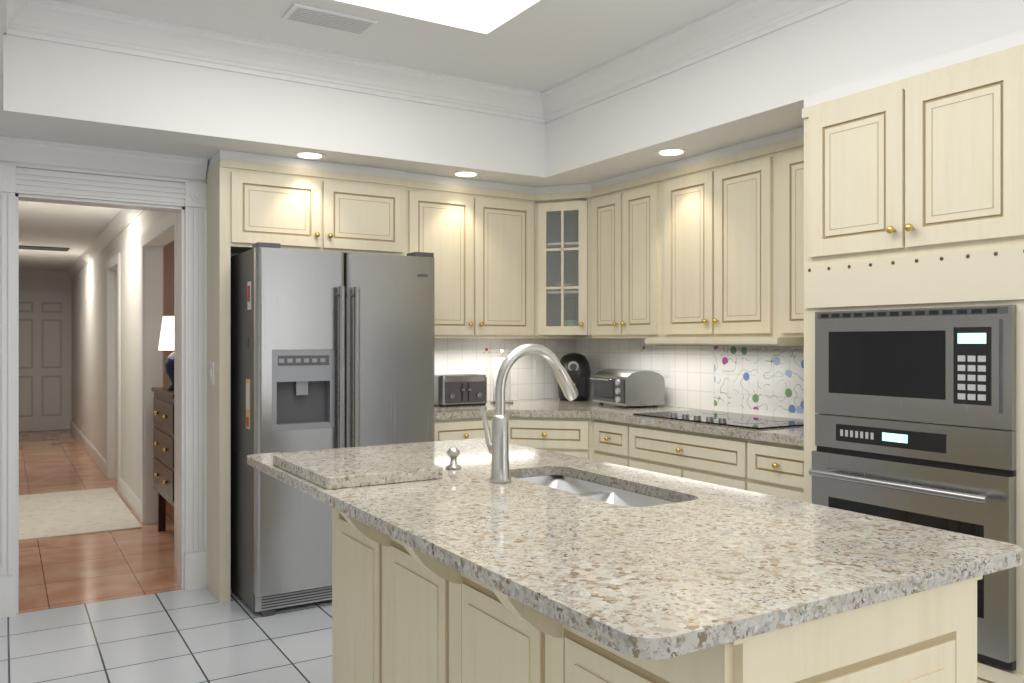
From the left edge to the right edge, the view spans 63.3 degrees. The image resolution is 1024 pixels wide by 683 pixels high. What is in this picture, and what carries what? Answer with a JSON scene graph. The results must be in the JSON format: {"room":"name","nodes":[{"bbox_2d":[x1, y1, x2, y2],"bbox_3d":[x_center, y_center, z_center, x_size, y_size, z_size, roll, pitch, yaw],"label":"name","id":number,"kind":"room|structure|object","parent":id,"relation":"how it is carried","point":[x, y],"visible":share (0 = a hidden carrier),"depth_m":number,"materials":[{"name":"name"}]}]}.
{"room":"kitchen","nodes":[
{"label":"kitchen","id":0,"kind":"room"},
{"bbox_2d":[0,429,331,682],"bbox_3d":[-2.280,1.390,5.921,4.940,0.060,16.820,0,0,-32],"label":"floor","id":1,"kind":"structure","parent":0,"point":[201,635],"depth_m":4.06,"materials":[{"name":"tile"}]},
{"bbox_2d":[19,488,141,540],"bbox_3d":[-3.549,1.354,6.633,0.840,0.012,1.900,0,0,-32],"label":"rug","id":2,"kind":"object","parent":1,"relation":"on","point":[63,514],"visible":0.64,"depth_m":6.47,"materials":[{"name":"beige fabric"}]},
{"bbox_2d":[151,387,173,530],"bbox_3d":[-2.181,0.845,5.724,0.478,1.030,0.890,0,0,-32],"label":"dresser","id":3,"kind":"object","parent":1,"relation":"on","point":[163,440],"visible":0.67,"depth_m":5.61,"materials":[{"name":"brown wood"}]},
{"bbox_2d":[158,316,173,389],"bbox_3d":[-2.284,0.080,5.661,0.240,0.500,0.240,0,0,-32],"label":"table lamp","id":4,"kind":"object","parent":3,"relation":"on","point":[166,341],"visible":0.42,"depth_m":5.57,"materials":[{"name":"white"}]},
{"bbox_2d":[206,150,406,602],"bbox_3d":[-1.153,0.180,4.719,1.069,2.359,0.406,0,0,-32],"label":"tall cabinet","id":5,"kind":"object","parent":1,"relation":"on","point":[290,203],"visible":1,"depth_m":4.48,"materials":[{"name":"beige wood"}]},
{"bbox_2d":[231,242,433,616],"bbox_3d":[-0.998,0.438,4.563,0.969,1.845,0.776,0,0,-32],"label":"fridge","id":6,"kind":"object","parent":1,"relation":"on","point":[331,349],"visible":0.73,"depth_m":4.22,"materials":[{"name":"grey metal"}]},
{"bbox_2d":[434,417,491,440],"bbox_3d":[-0.395,0.900,5.027,0.541,0.920,0.674,0,0,-32],"label":"base cabinet","id":7,"kind":"object","parent":1,"relation":"on","point":[463,428],"depth_m":4.76,"materials":[{"name":"beige wood"}]},
{"bbox_2d":[508,417,581,456],"bbox_3d":[0.295,0.900,5.258,0.999,0.920,1.000,0,0,-32],"label":"base cabinet","id":8,"kind":"object","parent":1,"relation":"on","point":[559,435],"depth_m":4.83,"materials":[{"name":"beige wood"}]},
{"bbox_2d":[582,418,633,467],"bbox_3d":[0.782,0.900,4.775,0.673,0.920,0.456,0,0,-32],"label":"base cabinet","id":9,"kind":"object","parent":1,"relation":"on","point":[612,442],"depth_m":4.63,"materials":[{"name":"beige wood"}]},
{"bbox_2d":[332,510,982,682],"bbox_3d":[0.037,0.894,2.243,0.825,0.931,2.056,0,0,-32],"label":"kitchen island","id":10,"kind":"object","parent":1,"relation":"on","point":[399,615],"depth_m":1.66,"materials":[{"name":"beige wood"}]},
{"bbox_2d":[247,438,1021,669],"bbox_3d":[0.031,0.414,2.272,0.976,0.029,2.148,0,0,-32],"label":"island countertop","id":11,"kind":"structure","parent":10,"relation":"on","point":[714,566],"depth_m":1.60,"materials":[{"name":"beige stone"}]},
{"bbox_2d":[273,447,442,488],"bbox_3d":[-0.488,0.383,2.559,0.354,0.032,0.540,0,0,-32],"label":"board","id":12,"kind":"object","parent":11,"relation":"on","point":[337,469],"visible":1,"depth_m":2.44,"materials":[{"name":"beige stone"}]},
{"bbox_2d":[446,447,460,468],"bbox_3d":[-0.184,0.366,2.615,0.048,0.066,0.047,0,0,-32],"label":"soap dispenser","id":13,"kind":"object","parent":11,"relation":"on","point":[453,453],"visible":1,"depth_m":2.60,"materials":[{"name":"silver metal"}]},
{"bbox_2d":[479,343,577,482],"bbox_3d":[0.052,0.203,2.456,0.301,0.394,0.123,0,0,-32],"label":"faucet","id":14,"kind":"object","parent":11,"relation":"on","point":[497,444],"visible":1,"depth_m":2.36,"materials":[{"name":"silver metal"}]},
{"bbox_2d":[519,470,674,505],"bbox_3d":[0.217,0.527,2.336,0.275,0.220,0.692,0,0,-32],"label":"sink","id":15,"kind":"object","parent":11,"relation":"in","point":[596,486],"depth_m":2.49,"materials":[{"name":"silver metal"}]},
{"bbox_2d":[634,424,729,486],"bbox_3d":[1.110,0.900,4.292,0.619,0.920,0.960,0,0,-32],"label":"base cabinet","id":16,"kind":"object","parent":1,"relation":"on","point":[703,457],"depth_m":4.12,"materials":[{"name":"beige wood"}]},
{"bbox_2d":[434,398,803,445],"bbox_3d":[0.499,0.420,4.470,1.477,0.040,2.557,0,0,-32],"label":"countertop","id":17,"kind":"structure","parent":16,"relation":"on","point":[559,408],"depth_m":4.74,"materials":[{"name":"stone"}]},
{"bbox_2d":[434,374,486,406],"bbox_3d":[-0.333,0.304,5.213,0.340,0.190,0.202,0,0,-32],"label":"toaster","id":18,"kind":"object","parent":17,"relation":"on","point":[460,390],"visible":0.9,"depth_m":5.13,"materials":[{"name":"silver metal"}]},
{"bbox_2d":[490,350,512,403],"bbox_3d":[-0.066,0.226,5.390,0.150,0.347,0.150,0,0,-32],"label":"paper towel","id":19,"kind":"object","parent":17,"relation":"on","point":[497,363],"visible":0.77,"depth_m":5.35,"materials":[{"name":"white paper"}]},
{"bbox_2d":[558,353,589,400],"bbox_3d":[0.423,0.238,5.654,0.243,0.322,0.254,0,0,-32],"label":"coffee maker","id":20,"kind":"object","parent":17,"relation":"on","point":[576,366],"visible":0.81,"depth_m":5.58,"materials":[{"name":"black plastic"}]},
{"bbox_2d":[590,369,664,407],"bbox_3d":[0.701,0.287,5.160,0.313,0.225,0.420,0,0,-21],"label":"toaster oven","id":21,"kind":"object","parent":17,"relation":"on","point":[627,388],"visible":1,"depth_m":4.99,"materials":[{"name":"silver metal"}]},
{"bbox_2d":[633,410,803,428],"bbox_3d":[1.103,0.385,4.277,0.500,0.029,0.880,0,0,-32],"label":"cooktop","id":22,"kind":"object","parent":17,"relation":"in","point":[736,419],"visible":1,"depth_m":4.17,"materials":[{"name":"black glass"}]},
{"bbox_2d":[730,437,803,501],"bbox_3d":[1.414,0.900,3.796,0.619,0.920,0.456,0,0,-32],"label":"base cabinet","id":23,"kind":"object","parent":1,"relation":"on","point":[769,468],"depth_m":3.67,"materials":[{"name":"beige wood"}]},
{"bbox_2d":[802,30,1023,682],"bbox_3d":[1.685,0.180,3.161,0.822,2.359,0.910,0,0,-32],"label":"tall cabinet","id":24,"kind":"object","parent":1,"relation":"on","point":[914,293],"visible":0.81,"depth_m":2.92,"materials":[{"name":"white paint"}]},
{"bbox_2d":[16,167,633,503],"bbox_3d":[-2.280,-0.087,5.921,4.940,2.895,16.820,0,0,-32],"label":"wall","id":25,"kind":"structure","parent":0,"point":[86,285],"depth_m":8.18,"materials":[{"name":"white paint"}]},
{"bbox_2d":[19,297,69,431],"bbox_3d":[-7.184,0.343,12.566,0.880,2.025,0.117,0,0,-32],"label":"hall door","id":26,"kind":"structure","parent":25,"relation":"in","point":[44,363],"depth_m":12.63,"materials":[{"name":"white paint"}]},
{"bbox_2d":[0,164,206,617],"bbox_3d":[-2.165,0.243,4.393,1.058,2.233,0.186,0,0,-32],"label":"door frame","id":27,"kind":"structure","parent":25,"relation":"attached to","point":[184,204],"depth_m":4.40,"materials":[{"name":"white paint"}]},
{"bbox_2d":[70,421,140,521],"bbox_3d":[-3.357,1.292,5.191,2.100,0.135,16.700,0,0,-32],"label":"baseboard","id":28,"kind":"structure","parent":25,"relation":"attached to","point":[130,498],"depth_m":8.47,"materials":[{"name":"white paint"}]},
{"bbox_2d":[0,0,850,277],"bbox_3d":[-2.538,-1.173,5.692,4.020,0.603,16.700,0,0,-32],"label":"crown molding","id":29,"kind":"structure","parent":25,"relation":"attached to","point":[731,26],"depth_m":4.17,"materials":[{"name":"white paint"}]},
{"bbox_2d":[406,172,535,338],"bbox_3d":[-0.313,-0.509,5.245,0.913,0.979,0.386,0,0,-32],"label":"upper cabinet","id":30,"kind":"object","parent":25,"relation":"attached to","point":[476,238],"visible":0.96,"depth_m":5.13,"materials":[{"name":"beige wood"}]},
{"bbox_2d":[519,183,618,338],"bbox_3d":[0.381,-0.509,5.531,0.569,0.979,0.624,0,0,-32],"label":"upper cabinet","id":31,"kind":"object","parent":25,"relation":"attached to","point":[562,261],"visible":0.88,"depth_m":5.33,"materials":[{"name":"white paint"}]},
{"bbox_2d":[434,338,803,419],"bbox_3d":[0.499,0.190,4.470,1.478,0.419,2.558,0,0,-32],"label":"tile backsplash","id":32,"kind":"structure","parent":25,"relation":"attached to","point":[762,380],"depth_m":5.04,"materials":[{"name":"white tile"}]},
{"bbox_2d":[591,171,654,337],"bbox_3d":[0.810,-0.485,5.041,0.349,0.931,0.660,0,0,-32],"label":"upper cabinet","id":33,"kind":"object","parent":25,"relation":"attached to","point":[622,211],"depth_m":4.94,"materials":[{"name":"beige wood"}]},
{"bbox_2d":[655,139,770,337],"bbox_3d":[1.195,-0.485,4.413,0.349,0.931,0.815,0,0,-32],"label":"upper cabinet","id":34,"kind":"object","parent":25,"relation":"attached to","point":[710,244],"depth_m":4.31,"materials":[{"name":"beige wood"}]},
{"bbox_2d":[645,337,803,345],"bbox_3d":[1.174,0.002,4.320,0.466,0.042,0.920,0,0,-32],"label":"range hood","id":35,"kind":"object","parent":34,"relation":"attached to","point":[767,341],"visible":0.88,"depth_m":4.06,"materials":[{"name":"beige metal"}]},
{"bbox_2d":[771,131,803,336],"bbox_3d":[1.528,-0.485,3.869,0.349,0.931,0.461,0,0,-32],"label":"upper cabinet","id":36,"kind":"object","parent":25,"relation":"attached to","point":[787,153],"depth_m":3.91,"materials":[{"name":"beige wood"}]},
{"bbox_2d":[0,0,1023,270],"bbox_3d":[-2.280,-1.268,5.921,4.700,0.535,16.820,0,0,-32],"label":"ceiling","id":37,"kind":"structure","parent":0,"point":[762,86],"depth_m":4.01,"materials":[{"name":"white paint"}]},
{"bbox_2d":[19,245,68,250],"bbox_3d":[-5.409,-1.075,9.592,0.500,0.010,0.350,0,0,-32],"label":"ceiling vent","id":38,"kind":"object","parent":37,"relation":"in","point":[43,248],"visible":0.86,"depth_m":9.55,"materials":[{"name":"grey metal"}]},
{"bbox_2d":[293,151,325,158],"bbox_3d":[-1.084,-0.997,4.449,0.170,0.006,0.170,0,0,-32],"label":"recessed light","id":39,"kind":"object","parent":37,"relation":"in","point":[309,155],"visible":1,"depth_m":4.44,"materials":[{"name":"white paint"}]},
{"bbox_2d":[282,3,377,34],"bbox_3d":[-0.831,-1.469,3.795,0.390,0.012,0.180,0,0,-32],"label":"ceiling vent","id":40,"kind":"object","parent":37,"relation":"in","point":[304,14],"visible":0.98,"depth_m":3.78,"materials":[{"name":"white metal"}]},
{"bbox_2d":[323,0,548,36],"bbox_3d":[0.016,-1.467,2.936,0.895,0.016,1.930,0,0,-32],"label":"ceiling light panel","id":41,"kind":"object","parent":37,"relation":"attached to","point":[488,18],"visible":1,"depth_m":3.67,"materials":[{"name":"white frosted acrylic plastic"}]},
{"bbox_2d":[452,171,479,176],"bbox_3d":[-0.274,-0.997,4.945,0.170,0.006,0.170,0,0,-32],"label":"recessed light","id":42,"kind":"object","parent":37,"relation":"in","point":[466,173],"visible":0.96,"depth_m":4.92,"materials":[{"name":"white paint"}]},
{"bbox_2d":[655,148,687,155],"bbox_3d":[0.839,-0.997,4.373,0.170,0.006,0.170,0,0,-32],"label":"recessed light","id":43,"kind":"object","parent":37,"relation":"in","point":[671,151],"visible":1,"depth_m":4.37,"materials":[{"name":"white paint"}]}
]}

